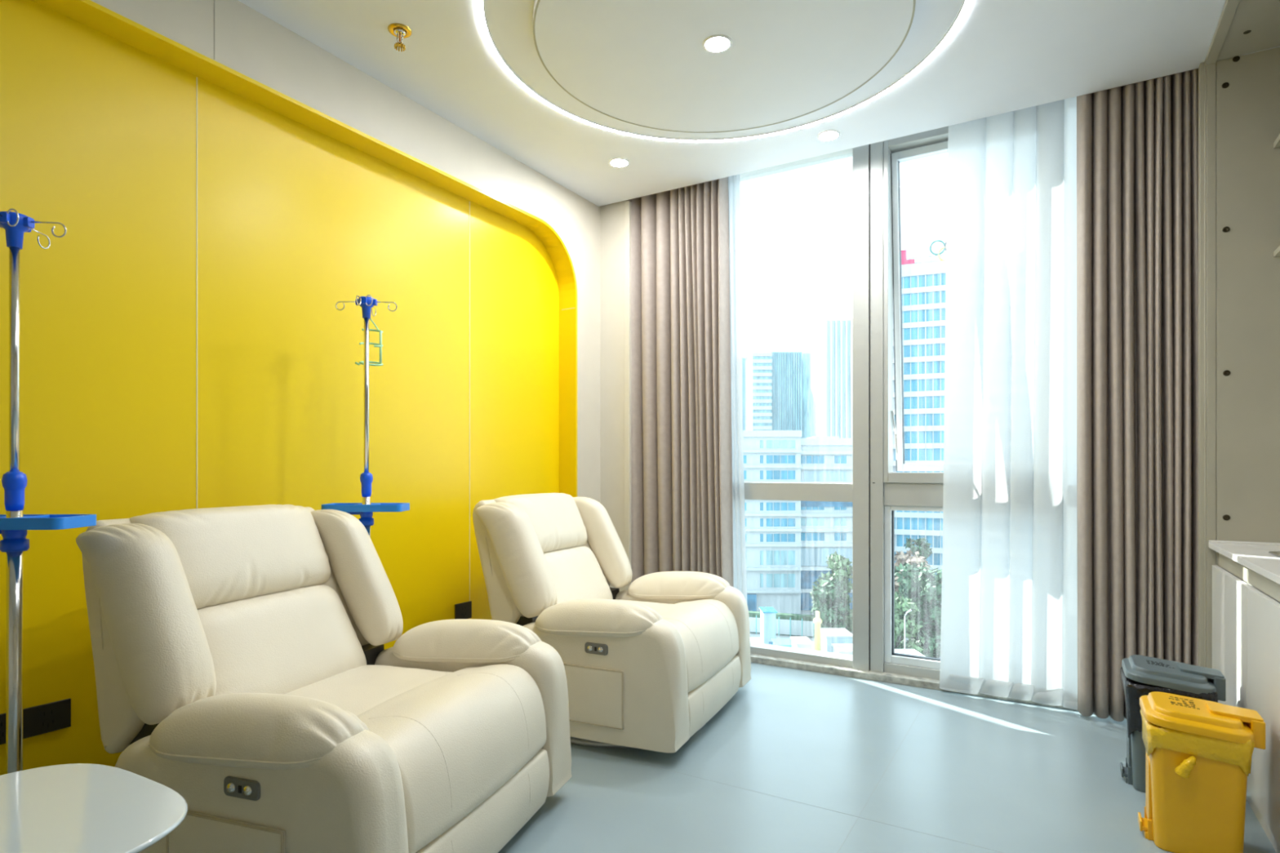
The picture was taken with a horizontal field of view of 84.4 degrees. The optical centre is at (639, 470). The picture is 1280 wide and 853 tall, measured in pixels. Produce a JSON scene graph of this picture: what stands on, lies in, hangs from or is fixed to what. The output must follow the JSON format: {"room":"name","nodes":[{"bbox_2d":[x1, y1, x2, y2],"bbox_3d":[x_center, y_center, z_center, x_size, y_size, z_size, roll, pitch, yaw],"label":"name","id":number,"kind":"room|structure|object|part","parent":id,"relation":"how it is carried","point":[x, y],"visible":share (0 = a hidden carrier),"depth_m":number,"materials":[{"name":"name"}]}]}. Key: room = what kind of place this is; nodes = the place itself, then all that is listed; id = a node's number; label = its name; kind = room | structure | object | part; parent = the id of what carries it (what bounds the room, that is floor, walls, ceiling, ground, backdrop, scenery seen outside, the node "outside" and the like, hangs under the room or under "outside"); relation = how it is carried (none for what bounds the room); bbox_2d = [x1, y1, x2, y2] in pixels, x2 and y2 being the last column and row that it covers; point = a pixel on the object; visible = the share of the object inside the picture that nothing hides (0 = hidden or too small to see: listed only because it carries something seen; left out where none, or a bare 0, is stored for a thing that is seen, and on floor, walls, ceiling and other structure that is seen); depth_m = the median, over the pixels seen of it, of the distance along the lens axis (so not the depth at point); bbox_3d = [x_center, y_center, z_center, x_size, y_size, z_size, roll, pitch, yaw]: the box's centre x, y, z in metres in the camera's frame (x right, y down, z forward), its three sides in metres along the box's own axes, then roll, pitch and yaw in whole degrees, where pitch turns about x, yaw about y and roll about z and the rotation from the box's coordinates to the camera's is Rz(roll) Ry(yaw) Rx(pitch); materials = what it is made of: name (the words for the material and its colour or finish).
{"room":"hospital room","nodes":[
{"label":"hospital room","id":0,"kind":"room"},
{"bbox_2d":[90,0,599,502],"bbox_3d":[-1.728,-0.300,2.181,0.240,2.800,5.380,0,0,31],"label":"wall","id":1,"kind":"structure","parent":0,"point":[247,42],"depth_m":3.09,"materials":[{"name":"white paint"}]},
{"bbox_2d":[0,697,71,744],"bbox_3d":[-1.797,0.738,2.054,0.010,0.086,0.232,0,0,31],"label":"wall socket","id":2,"kind":"object","parent":1,"relation":"attached to","point":[56,715],"visible":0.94,"depth_m":2.09,"materials":[{"name":"black plastic"}]},
{"bbox_2d":[213,0,214,59],"bbox_3d":[-1.452,-1.526,2.408,0.001,0.248,0.002,0,0,31],"label":"trim","id":3,"kind":"structure","parent":1,"relation":"attached to","point":[214,0],"depth_m":2.41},
{"bbox_2d":[0,0,574,775],"bbox_3d":[-1.552,-0.141,2.356,0.122,2.482,4.362,0,0,31],"label":"wall panel","id":4,"kind":"object","parent":1,"relation":"attached to","point":[300,214],"depth_m":2.59,"materials":[{"name":"yellow paint"}]},
{"bbox_2d":[75,0,577,497],"bbox_3d":[-1.501,-0.148,2.326,0.010,2.496,4.390,0,0,31],"label":"trim","id":5,"kind":"structure","parent":1,"relation":"attached to","point":[90,3],"depth_m":2.79,"materials":[{"name":"yellow paint"}]},
{"bbox_2d":[195,76,470,618],"bbox_3d":[-1.553,-0.139,2.473,0.001,2.478,2.665,0,0,31],"label":"trim","id":6,"kind":"structure","parent":1,"relation":"attached to","point":[196,77],"depth_m":2.47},
{"bbox_2d":[454,600,471,618],"bbox_3d":[-0.894,0.712,3.572,0.010,0.086,0.112,0,0,31],"label":"wall socket","id":7,"kind":"object","parent":1,"relation":"attached to","point":[464,610],"visible":0.84,"depth_m":3.57,"materials":[{"name":"black plastic"}]},
{"bbox_2d":[600,200,631,591],"bbox_3d":[-0.191,-0.360,4.607,0.518,2.920,0.378,0,0,31],"label":"wall","id":8,"kind":"structure","parent":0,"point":[611,215],"depth_m":4.37,"materials":[{"name":"white paint"}]},
{"bbox_2d":[739,126,948,679],"bbox_3d":[1.274,-0.375,3.882,2.794,2.890,0.295,0,0,31],"label":"window","id":9,"kind":"structure","parent":8,"relation":"attached to","point":[875,491],"depth_m":3.75,"materials":[{"name":"grey metal"}]},
{"bbox_3d":[1.375,-0.191,3.808,0.011,0.265,0.121,0,0,33],"label":"stay arm","id":10,"kind":"part","parent":9,"relation":"part of","materials":[{"name":"metal"}]},
{"bbox_3d":[1.648,-0.838,3.570,0.780,1.805,0.120,0,0,31],"label":"casement frame","id":11,"kind":"part","parent":9,"relation":"part of","materials":[{"name":"grey metal"}]},
{"bbox_3d":[1.705,-0.845,3.667,0.724,1.700,0.070,0,5,31],"label":"sash rail","id":12,"kind":"part","parent":9,"relation":"part of","materials":[{"name":"white metal"}]},
{"bbox_2d":[533,0,913,132],"bbox_3d":[0.295,-1.625,2.652,1.380,0.050,1.380,0,0,31],"label":"ceiling","id":13,"kind":"structure","parent":0,"point":[646,63],"depth_m":2.70,"materials":[{"name":"paint"}]},
{"bbox_2d":[702,34,732,53],"bbox_3d":[0.290,-1.597,2.644,0.110,0.005,0.110,0,0,31],"label":"recessed light","id":14,"kind":"object","parent":13,"relation":"in","point":[716,43],"visible":1,"depth_m":2.64,"materials":[{"name":"white plastic"}]},
{"bbox_2d":[705,37,729,51],"bbox_3d":[0.290,-1.599,2.644,0.090,0.003,0.090,0,0,31],"label":"diffuser","id":15,"kind":"object","parent":14,"relation":"attached to","point":[712,44],"depth_m":2.64,"materials":[{"name":"white plastic"}]},
{"bbox_2d":[533,0,915,133],"bbox_3d":[0.295,-1.601,2.652,1.381,0.005,1.381,0,0,31],"label":"trim","id":16,"kind":"structure","parent":13,"relation":"attached to","point":[538,1],"depth_m":2.92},
{"bbox_2d":[237,0,1278,206],"bbox_3d":[-0.186,-1.735,1.193,4.020,0.170,5.460,0,0,31],"label":"ceiling","id":17,"kind":"structure","parent":0,"point":[1003,56],"depth_m":2.93,"materials":[{"name":"paint"}]},
{"bbox_2d":[387,22,412,51],"bbox_3d":[-0.900,-1.616,2.646,0.086,0.068,0.086,0,0,31],"label":"sprinkler head","id":18,"kind":"object","parent":17,"relation":"attached to","point":[400,31],"visible":1,"depth_m":2.64},
{"bbox_2d":[608,158,629,167],"bbox_3d":[-0.111,-1.647,3.780,0.110,0.005,0.110,0,0,31],"label":"recessed light","id":19,"kind":"object","parent":17,"relation":"in","point":[616,162],"visible":1,"depth_m":3.78,"materials":[{"name":"white plastic"}]},
{"bbox_2d":[610,160,627,166],"bbox_3d":[-0.111,-1.649,3.780,0.090,0.003,0.090,0,0,31],"label":"diffuser","id":20,"kind":"object","parent":19,"relation":"attached to","point":[613,162],"depth_m":3.78,"materials":[{"name":"white plastic"}]},
{"bbox_2d":[476,0,972,142],"bbox_3d":[0.295,-1.647,2.652,1.772,0.005,1.772,0,0,31],"label":"recessed light","id":21,"kind":"object","parent":17,"relation":"in","point":[480,3],"visible":1,"depth_m":3.06,"materials":[{"name":"white plastic"}]},
{"bbox_2d":[817,129,839,141],"bbox_3d":[0.929,-1.647,3.473,0.110,0.005,0.110,0,0,31],"label":"recessed light","id":22,"kind":"object","parent":17,"relation":"in","point":[830,135],"visible":1,"depth_m":3.47,"materials":[{"name":"white plastic"}]},
{"bbox_2d":[819,132,838,140],"bbox_3d":[0.929,-1.649,3.473,0.090,0.003,0.090,0,0,31],"label":"diffuser","id":23,"kind":"object","parent":22,"relation":"attached to","point":[823,135],"depth_m":3.47,"materials":[{"name":"white plastic"}]},
{"bbox_2d":[497,662,1276,852],"bbox_3d":[-0.104,1.160,1.331,4.020,0.120,5.780,0,0,31],"label":"floor","id":24,"kind":"structure","parent":0,"point":[1002,775],"depth_m":2.51,"materials":[{"name":"grey plastic"}]},
{"bbox_2d":[0,208,96,773],"bbox_3d":[-1.507,0.240,1.717,0.401,1.720,0.383,0,0,-5],"label":"stand","id":25,"kind":"object","parent":24,"relation":"on","point":[15,525],"visible":1,"depth_m":1.69,"materials":[{"name":"metal"}]},
{"bbox_2d":[0,211,10,223],"bbox_3d":[-1.504,-0.598,1.671,0.022,0.024,0.018,0,0,-5],"label":"socket","id":26,"kind":"object","parent":25,"relation":"attached to","point":[5,216],"depth_m":1.66,"materials":[{"name":"blue plastic"}]},
{"bbox_2d":[22,217,35,228],"bbox_3d":[-1.478,-0.598,1.702,0.018,0.024,0.022,0,0,-5],"label":"socket","id":27,"kind":"object","parent":25,"relation":"attached to","point":[28,222],"depth_m":1.70,"materials":[{"name":"blue plastic"}]},
{"bbox_2d":[0,514,96,529],"bbox_3d":[-1.507,0.124,1.700,0.300,0.028,0.140,0,0,-5],"label":"tray","id":28,"kind":"object","parent":25,"relation":"on","point":[7,522],"depth_m":1.65,"materials":[{"name":"blue plastic"}]},
{"bbox_2d":[0,763,187,852],"bbox_3d":[-1.060,0.840,1.103,0.532,0.520,0.532,0,0,29],"label":"side table","id":29,"kind":"object","parent":24,"relation":"on","point":[73,807],"visible":1,"depth_m":1.21,"materials":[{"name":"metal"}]},
{"bbox_2d":[75,504,572,852],"bbox_3d":[-0.877,0.606,2.072,1.033,0.988,1.061,0,0,19],"label":"recliner","id":30,"kind":"object","parent":24,"relation":"on","point":[243,669],"visible":0.99,"depth_m":1.81,"materials":[{"name":"leather"}]},
{"bbox_2d":[75,523,216,724],"bbox_3d":[-1.262,0.377,1.799,0.368,0.474,0.165,0,0,18],"label":"cushion","id":31,"kind":"object","parent":30,"relation":"on","point":[153,659],"depth_m":1.75,"materials":[{"name":"beige leather"}]},
{"bbox_3d":[-0.864,0.690,1.534,0.100,0.042,0.012,0,0,19],"label":"control plate","id":32,"kind":"part","parent":30,"relation":"part of","materials":[{"name":"black plastic"}]},
{"bbox_3d":[-0.869,0.582,1.614,0.528,0.142,0.192,0,0,18],"label":"armrest","id":33,"kind":"part","parent":30,"relation":"part of","materials":[{"name":"beige leather"}]},
{"bbox_3d":[-0.892,0.812,1.622,0.776,0.477,0.148,0,0,18],"label":"arm","id":34,"kind":"part","parent":30,"relation":"part of","materials":[{"name":"beige leather"}]},
{"bbox_2d":[197,584,366,695],"bbox_3d":[-1.104,0.546,2.148,0.219,0.329,0.633,0,0,18],"label":"lumbar cushion","id":35,"kind":"object","parent":30,"relation":"on","point":[286,640],"depth_m":2.11,"materials":[{"name":"beige leather"}]},
{"bbox_2d":[311,509,403,645],"bbox_3d":[-1.021,0.377,2.522,0.368,0.474,0.165,0,0,18],"label":"cushion","id":36,"kind":"object","parent":30,"relation":"on","point":[358,576],"depth_m":2.45,"materials":[{"name":"beige leather"}]},
{"bbox_2d":[284,664,453,715],"bbox_3d":[-0.825,0.695,2.054,0.580,0.106,0.704,0,0,18],"label":"seat cushion","id":37,"kind":"object","parent":30,"relation":"on","point":[360,690],"depth_m":2.10,"materials":[{"name":"beige leather"}]},
{"bbox_3d":[-0.595,0.582,2.433,0.528,0.142,0.192,0,0,18],"label":"armrest","id":38,"kind":"part","parent":30,"relation":"part of","materials":[{"name":"beige leather"}]},
{"bbox_3d":[-0.618,0.812,2.441,0.776,0.477,0.148,0,0,18],"label":"arm","id":39,"kind":"part","parent":30,"relation":"part of","materials":[{"name":"beige leather"}]},
{"bbox_2d":[320,294,409,537],"bbox_3d":[-1.056,0.214,2.740,0.401,1.771,0.383,0,0,-3],"label":"stand","id":40,"kind":"object","parent":24,"relation":"on","point":[366,509],"visible":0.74,"depth_m":2.71,"materials":[{"name":"metal"}]},
{"bbox_2d":[360,297,367,303],"bbox_3d":[-1.054,-0.649,2.694,0.022,0.024,0.018,0,0,-3],"label":"socket","id":41,"kind":"object","parent":40,"relation":"attached to","point":[364,300],"depth_m":2.69,"materials":[{"name":"blue plastic"}]},
{"bbox_2d":[320,502,409,525],"bbox_3d":[-1.056,0.170,2.723,0.312,0.084,0.267,0,0,31],"label":"tray","id":42,"kind":"object","parent":40,"relation":"on","point":[366,510],"depth_m":2.66,"materials":[{"name":"blue plastic"}]},
{"bbox_2d":[355,318,382,366],"bbox_3d":[-1.081,-0.520,2.822,0.105,0.211,0.071,0,0,0],"label":"hanger","id":43,"kind":"object","parent":40,"relation":"hanging from","point":[380,345],"visible":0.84,"depth_m":2.81,"materials":[{"name":"green plastic"}]},
{"bbox_2d":[372,298,377,306],"bbox_3d":[-1.027,-0.649,2.725,0.018,0.024,0.022,0,0,-3],"label":"socket","id":44,"kind":"object","parent":40,"relation":"attached to","point":[375,301],"depth_m":2.72,"materials":[{"name":"blue plastic"}]},
{"bbox_2d":[472,493,751,752],"bbox_3d":[-0.123,0.606,3.271,1.033,0.988,1.061,0,0,25],"label":"recliner","id":45,"kind":"object","parent":24,"relation":"on","point":[648,664],"visible":0.98,"depth_m":2.95,"materials":[{"name":"beige leather"}]},
{"bbox_2d":[475,502,557,617],"bbox_3d":[-0.536,0.377,3.042,0.368,0.474,0.165,0,0,25],"label":"cushion","id":46,"kind":"object","parent":45,"relation":"on","point":[519,581],"depth_m":2.99,"materials":[{"name":"beige leather"}]},
{"bbox_2d":[543,546,613,604],"bbox_3d":[-0.340,0.546,3.371,0.219,0.329,0.633,0,0,25],"label":"lumbar cushion","id":47,"kind":"object","parent":45,"relation":"on","point":[578,572],"depth_m":3.39,"materials":[{"name":"beige leather"}]},
{"bbox_3d":[-0.169,0.690,2.735,0.100,0.042,0.012,0,0,25],"label":"control plate","id":48,"kind":"part","parent":45,"relation":"part of","materials":[{"name":"black plastic"}]},
{"bbox_3d":[-0.165,0.582,2.814,0.528,0.142,0.192,0,0,25],"label":"armrest","id":49,"kind":"part","parent":45,"relation":"part of","materials":[{"name":"beige leather"}]},
{"bbox_2d":[573,497,632,587],"bbox_3d":[-0.216,0.377,3.734,0.368,0.474,0.165,0,0,25],"label":"cushion","id":50,"kind":"object","parent":45,"relation":"on","point":[603,540],"depth_m":3.65,"materials":[{"name":"beige leather"}]},
{"bbox_3d":[-0.187,0.812,2.825,0.776,0.477,0.148,0,0,25],"label":"arm","id":51,"kind":"part","parent":45,"relation":"part of","materials":[{"name":"beige leather"}]},
{"bbox_2d":[624,600,672,610],"bbox_3d":[-0.072,0.695,3.248,0.580,0.106,0.704,0,0,25],"label":"seat cushion","id":52,"kind":"object","parent":45,"relation":"on","point":[656,605],"depth_m":3.41,"materials":[{"name":"beige leather"}]},
{"bbox_3d":[0.198,0.582,3.599,0.528,0.142,0.192,0,0,25],"label":"armrest","id":53,"kind":"part","parent":45,"relation":"part of","materials":[{"name":"beige leather"}]},
{"bbox_3d":[0.175,0.812,3.609,0.776,0.477,0.148,0,0,25],"label":"arm","id":54,"kind":"part","parent":45,"relation":"part of","materials":[{"name":"beige leather"}]},
{"bbox_2d":[573,688,1004,852],"bbox_3d":[0.063,1.100,1.183,3.280,0.001,4.419,0,0,-6],"label":"trim","id":55,"kind":"structure","parent":24,"relation":"attached to","point":[932,689],"depth_m":2.38,"materials":[{"name":"grey"}]},
{"bbox_2d":[750,653,1124,717],"bbox_3d":[1.252,1.083,3.805,2.860,0.035,0.220,0,0,31],"label":"trim","id":56,"kind":"structure","parent":24,"relation":"on","point":[929,683],"depth_m":3.73,"materials":[{"name":"stone"}]},
{"bbox_2d":[1120,654,1226,792],"bbox_3d":[1.845,0.886,2.455,0.286,0.428,0.264,0,0,31],"label":"pedal bin","id":57,"kind":"object","parent":24,"relation":"on","point":[1140,675],"visible":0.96,"depth_m":2.41,"materials":[{"name":"grey plastic"}]},
{"bbox_2d":[1124,757,1133,784],"bbox_3d":[1.742,1.070,2.515,0.023,0.060,0.100,0,0,31],"label":"pedal","id":58,"kind":"object","parent":57,"relation":"attached to","point":[1128,768],"depth_m":2.48,"materials":[{"name":"grey plastic"}]},
{"bbox_3d":[1.835,0.706,2.460,0.249,0.067,0.258,0,0,31],"label":"lid","id":59,"kind":"part","parent":57,"relation":"part of","materials":[{"name":"grey plastic"}]},
{"bbox_2d":[1137,691,1265,852],"bbox_3d":[1.638,0.894,2.068,0.286,0.411,0.282,0,0,31],"label":"pedal bin","id":60,"kind":"object","parent":24,"relation":"on","point":[1199,752],"visible":1,"depth_m":2.00,"materials":[{"name":"yellow plastic"}]},
{"bbox_2d":[1143,806,1153,840],"bbox_3d":[1.543,1.070,2.142,0.023,0.060,0.100,0,0,31],"label":"pedal","id":61,"kind":"object","parent":60,"relation":"attached to","point":[1148,820],"depth_m":2.10,"materials":[{"name":"yellow plastic"}]},
{"bbox_3d":[1.636,0.721,2.087,0.249,0.063,0.253,0,0,31],"label":"lid","id":62,"kind":"part","parent":60,"relation":"part of","materials":[{"name":"yellow plastic"}]},
{"bbox_2d":[1204,0,1279,668],"bbox_3d":[1.886,-0.275,1.565,0.640,2.749,2.700,0,0,31],"label":"wall","id":63,"kind":"structure","parent":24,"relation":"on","point":[1243,91],"depth_m":2.77,"materials":[{"name":"beige laminate"}]},
{"bbox_3d":[1.896,-1.639,1.583,0.640,0.021,2.660,0,0,31],"label":"panel","id":64,"kind":"part","parent":63,"relation":"part of","materials":[{"name":"beige laminate"}]},
{"bbox_2d":[1273,133,1279,148],"bbox_3d":[1.963,-1.256,1.508,0.410,0.022,2.600,0,0,31],"label":"shelf","id":65,"kind":"object","parent":63,"relation":"attached to","point":[1276,140],"depth_m":2.70,"materials":[{"name":"beige laminate"}]},
{"bbox_2d":[1273,245,1279,257],"bbox_3d":[1.963,-0.836,1.508,0.410,0.022,2.600,0,0,31],"label":"shelf","id":66,"kind":"object","parent":63,"relation":"attached to","point":[1276,249],"depth_m":2.70,"materials":[{"name":"beige laminate"}]},
{"bbox_2d":[1212,553,1279,852],"bbox_3d":[1.882,0.707,1.556,0.598,0.787,2.600,0,0,31],"label":"base cabinet","id":67,"kind":"object","parent":24,"relation":"on","point":[1246,603],"visible":0.64,"depth_m":2.21,"materials":[{"name":"white laminate"}]},
{"bbox_3d":[2.138,0.708,2.554,0.018,0.660,0.617,0,0,31],"label":"cabinet door","id":68,"kind":"part","parent":67,"relation":"part of","materials":[{"name":"white laminate"}]},
{"bbox_2d":[1208,540,1279,584],"bbox_3d":[1.878,0.294,1.559,0.608,0.031,2.600,0,0,31],"label":"countertop","id":69,"kind":"structure","parent":67,"relation":"on","point":[1255,556],"depth_m":2.44,"materials":[{"name":"white stone"}]},
{"bbox_2d":[1268,551,1279,556],"bbox_3d":[2.201,0.361,2.222,0.258,0.154,0.478,0,0,31],"label":"sink","id":70,"kind":"object","parent":69,"relation":"in","point":[1275,553],"visible":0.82,"depth_m":2.45,"materials":[{"name":"metal"}]},
{"bbox_3d":[1.633,0.344,1.681,0.010,0.062,2.560,0,0,31],"label":"finger rail","id":71,"kind":"part","parent":67,"relation":"part of","materials":[{"name":"beige laminate"}]},
{"bbox_3d":[1.816,0.708,2.012,0.018,0.660,0.636,0,0,31],"label":"cabinet door","id":72,"kind":"part","parent":67,"relation":"part of","materials":[{"name":"white laminate"}]},
{"bbox_2d":[1198,62,1206,667],"bbox_3d":[2.442,-0.360,3.000,0.153,2.920,0.446,0,0,31],"label":"trim","id":73,"kind":"structure","parent":0,"point":[1202,69],"depth_m":2.85,"materials":[{"name":"beige laminate"}]},
{"bbox_3d":[1.310,-1.860,3.706,4.020,0.080,0.390,0,0,31],"label":"ceiling","id":74,"kind":"structure","parent":0,"visible":0},
{"bbox_2d":[627,177,733,586],"bbox_3d":[0.218,-0.357,4.229,0.716,2.886,0.129,0,0,31],"label":"curtain","id":75,"kind":"object","parent":74,"relation":"hanging from","point":[682,448],"visible":0.77,"depth_m":4.17,"materials":[{"name":"beige fabric"}]},
{"bbox_2d":[728,174,746,602],"bbox_3d":[0.554,-0.366,4.104,0.148,2.868,0.044,0,0,31],"label":"sheer curtain","id":76,"kind":"object","parent":74,"relation":"hanging from","point":[740,575],"visible":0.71,"depth_m":4.09,"materials":[{"name":"white fabric"}]},
{"bbox_2d":[939,96,1077,710],"bbox_3d":[1.764,-0.358,3.342,0.645,2.884,0.046,0,0,31],"label":"sheer curtain","id":77,"kind":"object","parent":74,"relation":"hanging from","point":[1009,593],"visible":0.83,"depth_m":3.33,"materials":[{"name":"white fabric"}]},
{"bbox_2d":[1076,68,1198,721],"bbox_3d":[2.145,-0.357,3.043,0.445,2.886,0.109,0,0,31],"label":"curtain","id":78,"kind":"object","parent":74,"relation":"hanging from","point":[1137,143],"visible":0.75,"depth_m":3.02,"materials":[{"name":"beige fabric"}]},
{"label":"outside","id":79,"kind":"structure","parent":0,"visible":0},
{"bbox_2d":[750,632,940,657],"bbox_3d":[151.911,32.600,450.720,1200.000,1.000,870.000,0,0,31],"label":"ground","id":80,"kind":"structure","parent":79,"point":[754,637],"depth_m":135.29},
{"bbox_2d":[741,356,747,430],"bbox_3d":[57.772,-15.773,407.150,12.540,95.746,25.700,0,0,0],"label":"tower","id":81,"kind":"structure","parent":80,"relation":"on","point":[743,359],"depth_m":395.03,"materials":[{"name":"white"}]},
{"bbox_2d":[745,352,772,430],"bbox_3d":[60.516,-13.117,362.100,9.727,90.433,25.800,0,0,0],"label":"tower","id":82,"kind":"structure","parent":80,"relation":"on","point":[758,367],"depth_m":349.98,"materials":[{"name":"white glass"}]},
{"bbox_2d":[759,606,777,644],"bbox_3d":[22.846,28.437,126.000,2.509,7.325,4.400,0,0,0],"label":"container","id":83,"kind":"object","parent":80,"relation":"on","point":[767,614],"visible":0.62,"depth_m":124.00,"materials":[{"name":"blue metal"}]},
{"bbox_2d":[748,610,814,637],"bbox_3d":[31.985,30.100,137.082,27.000,4.000,1.600,0,0,18],"label":"hedge","id":84,"kind":"object","parent":80,"relation":"on","point":[752,614],"visible":0.14,"depth_m":137.32,"materials":[{"name":"green plant"}]},
{"bbox_2d":[771,638,791,647],"bbox_3d":[23.031,29.769,113.000,3.169,4.663,4.400,0,0,0],"label":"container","id":85,"kind":"object","parent":80,"relation":"on","point":[779,642],"visible":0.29,"depth_m":112.88,"materials":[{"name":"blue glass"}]},
{"bbox_2d":[770,351,802,438],"bbox_3d":[73.134,-13.733,364.150,15.764,91.666,25.700,0,0,0],"label":"tower","id":86,"kind":"structure","parent":80,"relation":"on","point":[787,366],"depth_m":352.03,"materials":[{"name":"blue glass"}]},
{"bbox_2d":[742,430,852,614],"bbox_3d":[36.465,11.657,165.550,36.026,40.887,22.900,0,0,0],"label":"office block","id":87,"kind":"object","parent":80,"relation":"on","point":[788,543],"visible":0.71,"depth_m":155.00,"materials":[{"name":"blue glass"}]},
{"bbox_2d":[749,615,852,638],"bbox_3d":[31.148,30.300,135.859,26.420,3.600,0.250,0,0,18],"label":"fence","id":88,"kind":"object","parent":80,"relation":"on","point":[790,627],"visible":0.37,"depth_m":136.55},
{"bbox_3d":[21.815,30.350,138.978,2.100,2.900,0.100,0,0,18],"label":"panel","id":89,"kind":"part","parent":88,"relation":"part of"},
{"bbox_3d":[23.904,30.350,138.286,2.100,2.900,0.100,0,0,18],"label":"panel","id":90,"kind":"part","parent":88,"relation":"part of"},
{"bbox_3d":[25.992,30.350,137.594,2.100,2.900,0.100,0,0,18],"label":"panel","id":91,"kind":"part","parent":88,"relation":"part of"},
{"bbox_3d":[28.080,30.350,136.901,2.100,2.900,0.100,0,0,18],"label":"panel","id":92,"kind":"part","parent":88,"relation":"part of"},
{"bbox_3d":[30.169,30.350,136.209,2.100,2.900,0.100,0,0,18],"label":"panel","id":93,"kind":"part","parent":88,"relation":"part of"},
{"bbox_3d":[32.257,30.350,135.518,2.100,2.900,0.100,0,0,18],"label":"panel","id":94,"kind":"part","parent":88,"relation":"part of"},
{"bbox_2d":[790,636,813,649],"bbox_3d":[24.290,28.778,106.000,2.522,6.645,4.400,0,0,0],"label":"shed","id":95,"kind":"object","parent":80,"relation":"on","point":[803,642],"visible":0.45,"depth_m":104.72,"materials":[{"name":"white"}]},
{"bbox_2d":[802,352,810,438],"bbox_3d":[85.816,-13.950,372.500,5.510,92.100,25.000,0,0,0],"label":"tower","id":96,"kind":"structure","parent":80,"relation":"on","point":[806,356],"depth_m":360.03,"materials":[{"name":"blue glass"}]},
{"bbox_2d":[813,610,822,651],"bbox_3d":[28.190,27.225,112.000,1.400,9.751,1.400,0,0,0],"label":"column","id":97,"kind":"structure","parent":80,"relation":"on","point":[817,620],"depth_m":111.56,"materials":[{"name":"yellow paint"}]},
{"bbox_2d":[808,576,851,636],"bbox_3d":[33.874,25.394,125.244,7.356,13.429,9.376,0,0,31],"label":"street tree","id":98,"kind":"object","parent":80,"relation":"on","point":[828,601],"visible":0.85,"depth_m":122.91,"materials":[{"name":"green plant"}]},
{"bbox_2d":[809,551,852,632],"bbox_3d":[36.161,23.529,129.634,8.934,17.154,10.849,0,0,-6],"label":"street tree","id":99,"kind":"object","parent":80,"relation":"on","point":[836,562],"visible":0.46,"depth_m":127.47,"materials":[{"name":"green plant"}]},
{"bbox_2d":[810,318,852,438],"bbox_3d":[87.245,-16.173,312.150,17.347,96.546,25.700,0,0,0],"label":"tower","id":100,"kind":"structure","parent":80,"relation":"on","point":[831,341],"depth_m":300.01,"materials":[{"name":"white"}]},
{"bbox_2d":[820,627,852,652],"bbox_3d":[31.746,29.131,114.500,4.464,5.937,5.400,0,0,0],"label":"shed","id":101,"kind":"object","parent":80,"relation":"on","point":[828,635],"visible":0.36,"depth_m":112.46,"materials":[{"name":"white metal"}]},
{"bbox_2d":[831,643,852,655],"bbox_3d":[31.548,29.566,108.000,3.405,5.069,4.400,0,0,0],"label":"shed","id":102,"kind":"object","parent":80,"relation":"on","point":[841,648],"visible":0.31,"depth_m":107.63,"materials":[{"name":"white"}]},
{"bbox_2d":[903,608,911,648],"bbox_3d":[37.953,25.851,100.000,1.129,12.498,0.320,0,0,0],"label":"street lamp","id":103,"kind":"object","parent":80,"relation":"on","point":[910,610],"visible":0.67,"depth_m":99.90,"materials":[{"name":"white metal"}]},
{"bbox_3d":[37.528,26.367,100.000,0.280,11.465,0.266,0,0,0],"label":"post","id":104,"kind":"part","parent":103,"relation":"part of","materials":[{"name":"white metal"}]},
{"bbox_2d":[894,591,924,653],"bbox_3d":[39.159,25.401,107.711,8.375,13.413,6.143,0,0,43],"label":"street tree","id":105,"kind":"object","parent":80,"relation":"on","point":[902,606],"visible":0.35,"depth_m":105.86,"materials":[{"name":"green plant"}]},
{"bbox_2d":[894,648,924,656],"bbox_3d":[34.317,28.338,94.500,6.867,7.525,5.400,0,0,0],"label":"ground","id":106,"kind":"structure","parent":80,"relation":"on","point":[909,651],"depth_m":95.63,"materials":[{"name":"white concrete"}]},
{"bbox_2d":[894,549,930,642],"bbox_3d":[46.584,23.166,126.975,12.885,17.880,12.302,0,0,39],"label":"street tree","id":107,"kind":"object","parent":80,"relation":"on","point":[904,557],"visible":0.12,"depth_m":125.77,"materials":[{"name":"green plant"}]},
{"bbox_2d":[903,537,932,559],"bbox_3d":[54.135,22.574,138.207,5.579,19.062,6.285,0,0,-22],"label":"street tree","id":108,"kind":"object","parent":80,"relation":"on","point":[923,551],"visible":0.2,"depth_m":137.12,"materials":[{"name":"green plant"}]},
{"bbox_2d":[894,561,942,657],"bbox_3d":[45.466,23.385,111.955,11.799,17.441,11.921,0,0,-3],"label":"street tree","id":109,"kind":"object","parent":80,"relation":"on","point":[925,590],"visible":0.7,"depth_m":110.02,"materials":[{"name":"green plant"}]},
{"bbox_2d":[893,240,946,604],"bbox_3d":[71.312,-7.958,156.661,30.680,80.117,26.500,0,0,21],"label":"building","id":110,"kind":"structure","parent":80,"relation":"on","point":[923,283],"depth_m":147.36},
{"bbox_3d":[67.265,-44.517,145.147,30.000,4.000,0.300,0,0,21],"label":"sign rail","id":111,"kind":"part","parent":110,"relation":"part of","materials":[{"name":"white"}]}
]}

